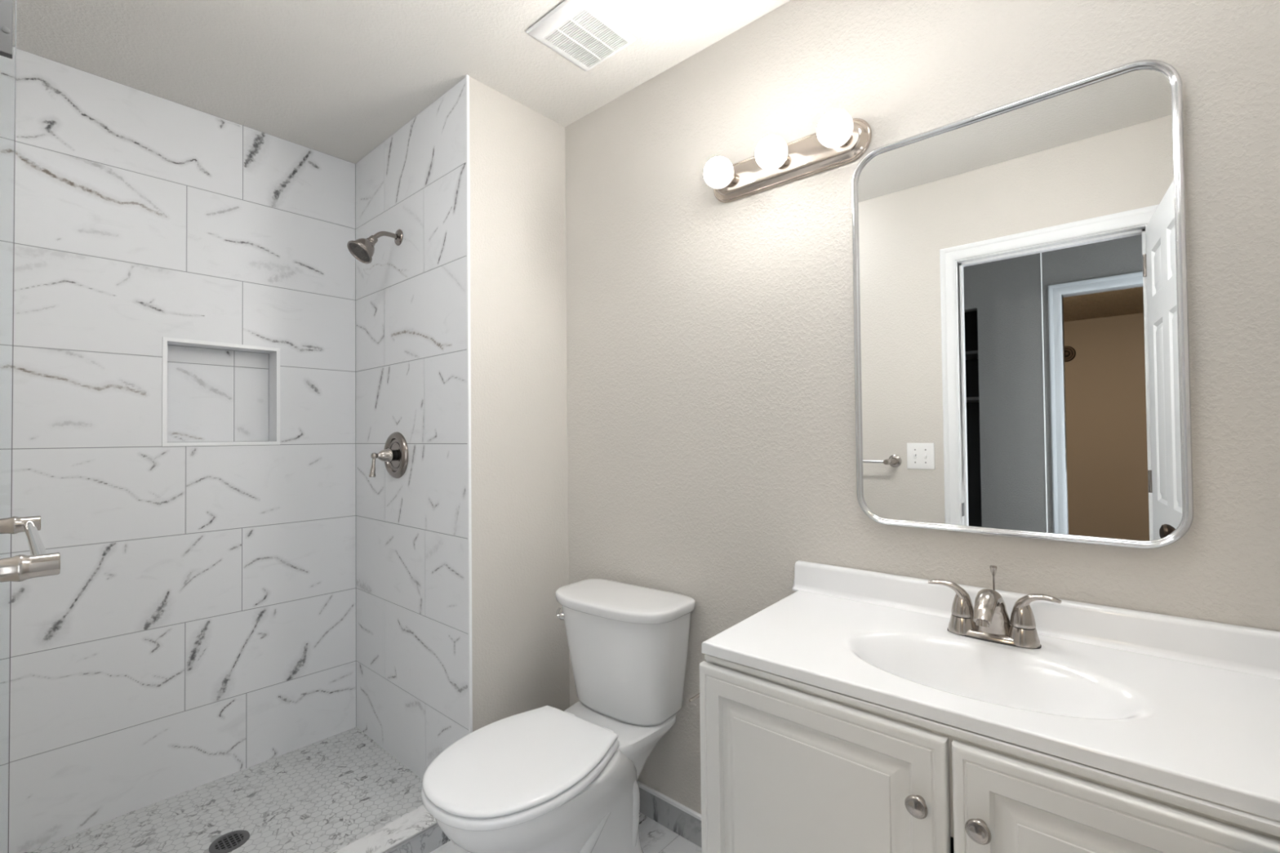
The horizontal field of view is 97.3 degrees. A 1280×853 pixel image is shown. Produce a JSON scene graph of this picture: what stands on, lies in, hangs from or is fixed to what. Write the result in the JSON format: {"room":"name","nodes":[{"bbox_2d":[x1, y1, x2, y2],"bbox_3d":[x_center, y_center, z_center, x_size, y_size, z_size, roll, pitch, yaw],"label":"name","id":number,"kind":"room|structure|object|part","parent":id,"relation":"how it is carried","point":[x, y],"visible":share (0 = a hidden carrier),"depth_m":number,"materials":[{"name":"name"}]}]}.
{"room":"bathroom","nodes":[
{"label":"bathroom","id":0,"kind":"room"},
{"bbox_2d":[8,48,355,852],"bbox_3d":[-1.580,0.133,2.132,0.200,2.568,1.490,-1,-1,41],"label":"wall","id":1,"kind":"structure","parent":0,"point":[196,626],"depth_m":1.94,"materials":[{"name":"grey tile"}]},
{"bbox_2d":[161,337,279,446],"bbox_3d":[-1.517,-0.118,2.059,0.009,0.375,0.353,-1,-1,41],"label":"trim","id":2,"kind":"structure","parent":1,"relation":"attached to","point":[164,418],"depth_m":2.02,"materials":[{"name":"white"}]},
{"bbox_2d":[22,726,423,852],"bbox_3d":[-1.260,1.307,1.706,0.800,0.100,1.090,-1,-1,41],"label":"floor","id":3,"kind":"structure","parent":0,"point":[326,795],"depth_m":1.86,"materials":[{"name":"grey tile"}]},
{"bbox_2d":[208,830,249,852],"bbox_3d":[-1.242,1.256,1.704,0.100,0.004,0.100,-1,-1,41],"label":"floor drain","id":4,"kind":"object","parent":3,"relation":"on","point":[229,842],"visible":1,"depth_m":1.70,"materials":[{"name":"grey metal"}]},
{"bbox_2d":[16,0,791,164],"bbox_3d":[-0.441,-1.207,1.269,3.100,0.100,1.728,-1,-1,41],"label":"ceiling","id":5,"kind":"structure","parent":0,"point":[337,78],"depth_m":1.72,"materials":[{"name":"paint"}]},
{"bbox_2d":[525,0,636,71],"bbox_3d":[-0.171,-1.144,1.655,0.219,0.014,0.239,-1,-1,41],"label":"exhaust fan","id":6,"kind":"object","parent":5,"relation":"attached to","point":[578,31],"visible":1,"depth_m":1.64,"materials":[{"name":"white plastic"}]},
{"bbox_2d":[355,77,468,779],"bbox_3d":[-0.752,0.079,2.340,0.988,2.468,0.518,-1,-1,41],"label":"wall","id":7,"kind":"structure","parent":0,"point":[412,634],"depth_m":2.05,"materials":[{"name":"grey tile"}]},
{"bbox_2d":[346,229,403,263],"bbox_3d":[-0.975,-0.673,2.074,0.096,0.156,0.187,-1,-1,41],"label":"shower head","id":8,"kind":"object","parent":7,"relation":"attached to","point":[362,249],"visible":1,"depth_m":2.04,"materials":[{"name":"silver metal"}]},
{"bbox_3d":[-0.953,-0.705,2.107,0.017,0.053,0.109,-1,-1,41],"label":"arm","id":9,"kind":"part","parent":8,"relation":"part of","materials":[{"name":"silver metal"}]},
{"bbox_2d":[368,431,408,478],"bbox_3d":[-0.959,0.109,2.106,0.177,0.177,0.107,-1,-1,41],"label":"shower valve","id":10,"kind":"object","parent":7,"relation":"attached to","point":[394,455],"visible":1,"depth_m":2.11,"materials":[{"name":"silver metal"}]},
{"bbox_3d":[-0.968,0.135,2.095,0.053,0.106,0.079,-1,-1,41],"label":"lever","id":11,"kind":"part","parent":10,"relation":"part of","materials":[{"name":"silver metal"}]},
{"bbox_3d":[-0.936,0.109,2.132,0.041,0.041,0.022,-1,-1,41],"label":"stem","id":12,"kind":"part","parent":10,"relation":"part of","materials":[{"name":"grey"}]},
{"bbox_2d":[469,76,569,731],"bbox_3d":[-0.413,0.079,1.976,0.002,2.448,0.416,-1,-1,41],"label":"wall partition","id":13,"kind":"structure","parent":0,"point":[519,492],"depth_m":1.96,"materials":[{"name":"beige paint"}]},
{"bbox_2d":[465,75,472,733],"bbox_3d":[-0.552,0.068,1.819,0.010,2.428,0.010,-1,-1,41],"label":"trim","id":14,"kind":"structure","parent":13,"relation":"attached to","point":[467,77],"depth_m":1.82,"materials":[{"name":"white"}]},
{"bbox_2d":[430,812,702,852],"bbox_3d":[-0.088,1.311,0.872,1.940,0.100,1.623,-1,-1,41],"label":"floor","id":15,"kind":"structure","parent":0,"point":[655,837],"depth_m":1.73,"materials":[{"name":"grey tile"}]},
{"bbox_2d":[333,805,450,852],"bbox_3d":[-0.941,1.266,1.425,0.115,0.126,1.090,-1,-1,41],"label":"shower curb","id":16,"kind":"structure","parent":15,"relation":"on","point":[417,831],"depth_m":1.67,"materials":[{"name":"stone"}]},
{"bbox_2d":[0,0,16,852],"bbox_3d":[-1.280,0.025,1.078,0.026,2.352,0.106,-1,-1,41],"label":"glass panel","id":17,"kind":"object","parent":16,"relation":"on","point":[7,7],"visible":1,"depth_m":1.11,"materials":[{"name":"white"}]},
{"bbox_2d":[421,578,695,852],"bbox_3d":[-0.220,0.897,1.542,0.450,0.754,0.767,-1,-1,38],"label":"toilet","id":18,"kind":"object","parent":15,"relation":"on","point":[547,779],"visible":1,"depth_m":1.53,"materials":[{"name":"white ceramic"}]},
{"bbox_3d":[-0.307,0.830,1.420,0.382,0.017,0.463,-1,-1,38],"label":"seat lid","id":19,"kind":"part","parent":18,"relation":"part of","materials":[{"name":"white plastic"}]},
{"bbox_3d":[-0.306,0.854,1.419,0.387,0.025,0.468,-1,-1,38],"label":"seat","id":20,"kind":"part","parent":18,"relation":"part of","materials":[{"name":"white plastic"}]},
{"bbox_3d":[-0.256,0.603,1.813,0.027,0.025,0.075,0,-1,-12],"label":"flush lever","id":21,"kind":"part","parent":18,"relation":"part of","materials":[{"name":"silver metal"}]},
{"bbox_3d":[-0.066,0.540,1.750,0.449,0.037,0.253,-1,-1,38],"label":"tank lid","id":22,"kind":"part","parent":18,"relation":"part of","materials":[{"name":"white ceramic"}]},
{"bbox_3d":[-0.060,0.716,1.752,0.420,0.316,0.232,-1,-1,38],"label":"tank","id":23,"kind":"part","parent":18,"relation":"part of","materials":[{"name":"white ceramic"}]},
{"bbox_2d":[699,653,1279,852],"bbox_3d":[0.615,0.847,0.982,0.900,0.816,0.530,-1,-1,41],"label":"vanity cabinet","id":24,"kind":"object","parent":15,"relation":"on","point":[788,765],"visible":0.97,"depth_m":0.86,"materials":[{"name":"white wood"}]},
{"bbox_2d":[688,693,699,702],"bbox_3d":[0.154,0.559,1.179,0.047,0.036,0.112,-1,-1,41],"label":"paper holder","id":25,"kind":"object","parent":24,"relation":"attached to","point":[697,695],"visible":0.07,"depth_m":1.16,"materials":[{"name":"silver metal"}]},
{"bbox_3d":[0.288,0.823,0.962,0.438,0.722,0.019,-1,-1,41],"label":"cabinet door","id":26,"kind":"part","parent":24,"relation":"part of","materials":[{"name":"white wood"}]},
{"bbox_3d":[0.408,0.557,0.829,0.032,0.032,0.024,-1,-1,41],"label":"knob","id":27,"kind":"part","parent":24,"relation":"part of","materials":[{"name":"silver metal"}]},
{"bbox_3d":[0.492,0.884,0.840,0.864,0.520,0.004,-1,-1,41],"label":"panel","id":28,"kind":"part","parent":24,"relation":"part of","materials":[{"name":"black"}]},
{"bbox_3d":[0.468,0.555,0.777,0.032,0.032,0.024,-1,-1,41],"label":"knob","id":29,"kind":"part","parent":24,"relation":"part of","materials":[{"name":"silver metal"}]},
{"bbox_2d":[702,560,1279,821],"bbox_3d":[0.617,0.440,1.004,0.962,0.185,0.498,-1,-1,41],"label":"sink","id":30,"kind":"object","parent":24,"relation":"in","point":[1189,706],"visible":0.92,"depth_m":0.97,"materials":[{"name":"white stone"}]},
{"bbox_2d":[928,564,1062,648],"bbox_3d":[0.690,0.350,1.109,0.149,0.138,0.184,0,-1,-10],"label":"faucet","id":31,"kind":"object","parent":30,"relation":"on","point":[988,620],"visible":1,"depth_m":1.09,"materials":[{"name":"silver metal"}]},
{"bbox_3d":[0.644,0.351,1.165,0.083,0.067,0.042,-1,-1,41],"label":"handle","id":32,"kind":"part","parent":31,"relation":"part of","materials":[{"name":"silver metal"}]},
{"bbox_3d":[0.674,0.366,1.091,0.072,0.097,0.131,-1,-1,41],"label":"spout","id":33,"kind":"part","parent":31,"relation":"part of","materials":[{"name":"silver metal"}]},
{"bbox_3d":[0.715,0.344,1.137,0.013,0.126,0.013,-1,-1,41],"label":"lift rod","id":34,"kind":"part","parent":31,"relation":"part of","materials":[{"name":"silver metal"}]},
{"bbox_3d":[0.751,0.349,1.070,0.083,0.067,0.042,-1,-1,41],"label":"handle","id":35,"kind":"part","parent":31,"relation":"part of","materials":[{"name":"silver metal"}]},
{"bbox_3d":[0.621,0.814,0.667,0.438,0.722,0.019,-1,-1,41],"label":"cabinet door","id":36,"kind":"part","parent":24,"relation":"part of","materials":[{"name":"white wood"}]},
{"bbox_2d":[564,0,1279,813],"bbox_3d":[0.514,0.066,1.500,2.022,2.498,0.100,-1,-1,41],"label":"wall","id":37,"kind":"structure","parent":0,"point":[711,406],"depth_m":1.49,"materials":[{"name":"beige paint"}]},
{"bbox_2d":[637,780,702,848],"bbox_3d":[0.119,1.228,1.765,1.010,0.093,0.012,-1,-1,41],"label":"baseboard","id":38,"kind":"structure","parent":37,"relation":"attached to","point":[680,819],"depth_m":1.78,"materials":[{"name":"tile"}]},
{"bbox_2d":[703,109,871,203],"bbox_3d":[0.356,-0.717,1.494,0.464,0.106,0.125,-1,-1,41],"label":"vanity light","id":39,"kind":"object","parent":37,"relation":"attached to","point":[839,140],"visible":1,"depth_m":1.47,"materials":[{"name":"silver metal"}]},
{"bbox_3d":[0.223,-0.713,1.587,0.083,0.083,0.088,-1,-1,41],"label":"globe bulb","id":40,"kind":"part","parent":39,"relation":"part of","materials":[{"name":"white glass"}]},
{"bbox_2d":[725,173,736,187],"bbox_3d":[0.255,-0.713,1.623,0.042,0.042,0.016,-1,-1,41],"label":"socket","id":41,"kind":"object","parent":39,"relation":"attached to","point":[733,183],"depth_m":1.62,"materials":[{"name":"silver metal"}]},
{"bbox_3d":[0.347,-0.717,1.478,0.083,0.083,0.088,-1,-1,41],"label":"globe bulb","id":42,"kind":"part","parent":39,"relation":"part of","materials":[{"name":"white glass"}]},
{"bbox_2d":[777,155,789,168],"bbox_3d":[0.378,-0.716,1.514,0.042,0.042,0.016,-1,-1,41],"label":"socket","id":43,"kind":"object","parent":39,"relation":"attached to","point":[786,164],"depth_m":1.51,"materials":[{"name":"silver metal"}]},
{"bbox_3d":[0.474,-0.720,1.366,0.083,0.083,0.088,-1,-1,41],"label":"globe bulb","id":44,"kind":"part","parent":39,"relation":"part of","materials":[{"name":"white glass"}]},
{"bbox_2d":[840,133,853,147],"bbox_3d":[0.506,-0.720,1.402,0.042,0.042,0.016,-1,-1,41],"label":"socket","id":45,"kind":"object","parent":39,"relation":"attached to","point":[849,144],"depth_m":1.40,"materials":[{"name":"silver metal"}]},
{"bbox_2d":[851,59,1194,549],"bbox_3d":[0.757,-0.223,1.203,0.594,0.908,0.024,-1,-1,41],"label":"wall mirror","id":46,"kind":"object","parent":37,"relation":"attached to","point":[1022,362],"visible":1,"depth_m":1.16,"materials":[{"name":"silver metal"}]},
{"bbox_2d":[792,560,1279,679],"bbox_3d":[0.770,0.386,1.179,0.962,0.074,0.034,-1,-1,41],"label":"backsplash","id":47,"kind":"structure","parent":37,"relation":"attached to","point":[1237,648],"depth_m":1.08,"materials":[{"name":"white stone"}]},
{"bbox_3d":[-0.997,0.077,0.680,3.000,2.478,0.115,-1,-1,41],"label":"wall","id":48,"kind":"structure","parent":0,"visible":0},
{"bbox_2d":[0,515,60,582],"bbox_3d":[-0.861,0.155,0.726,0.532,0.062,0.135,-1,-1,41],"label":"towel bar","id":49,"kind":"object","parent":48,"relation":"attached to","point":[21,567],"visible":1,"depth_m":0.61,"materials":[{"name":"silver metal"}]},
{"bbox_3d":[-1.037,0.159,0.881,0.062,0.062,0.135,-1,-1,41],"label":"post","id":50,"kind":"part","parent":49,"relation":"part of","materials":[{"name":"silver metal"}]},
{"bbox_3d":[-0.684,0.150,0.570,0.062,0.062,0.135,-1,-1,41],"label":"post","id":51,"kind":"part","parent":49,"relation":"part of","materials":[{"name":"silver metal"}]}
]}

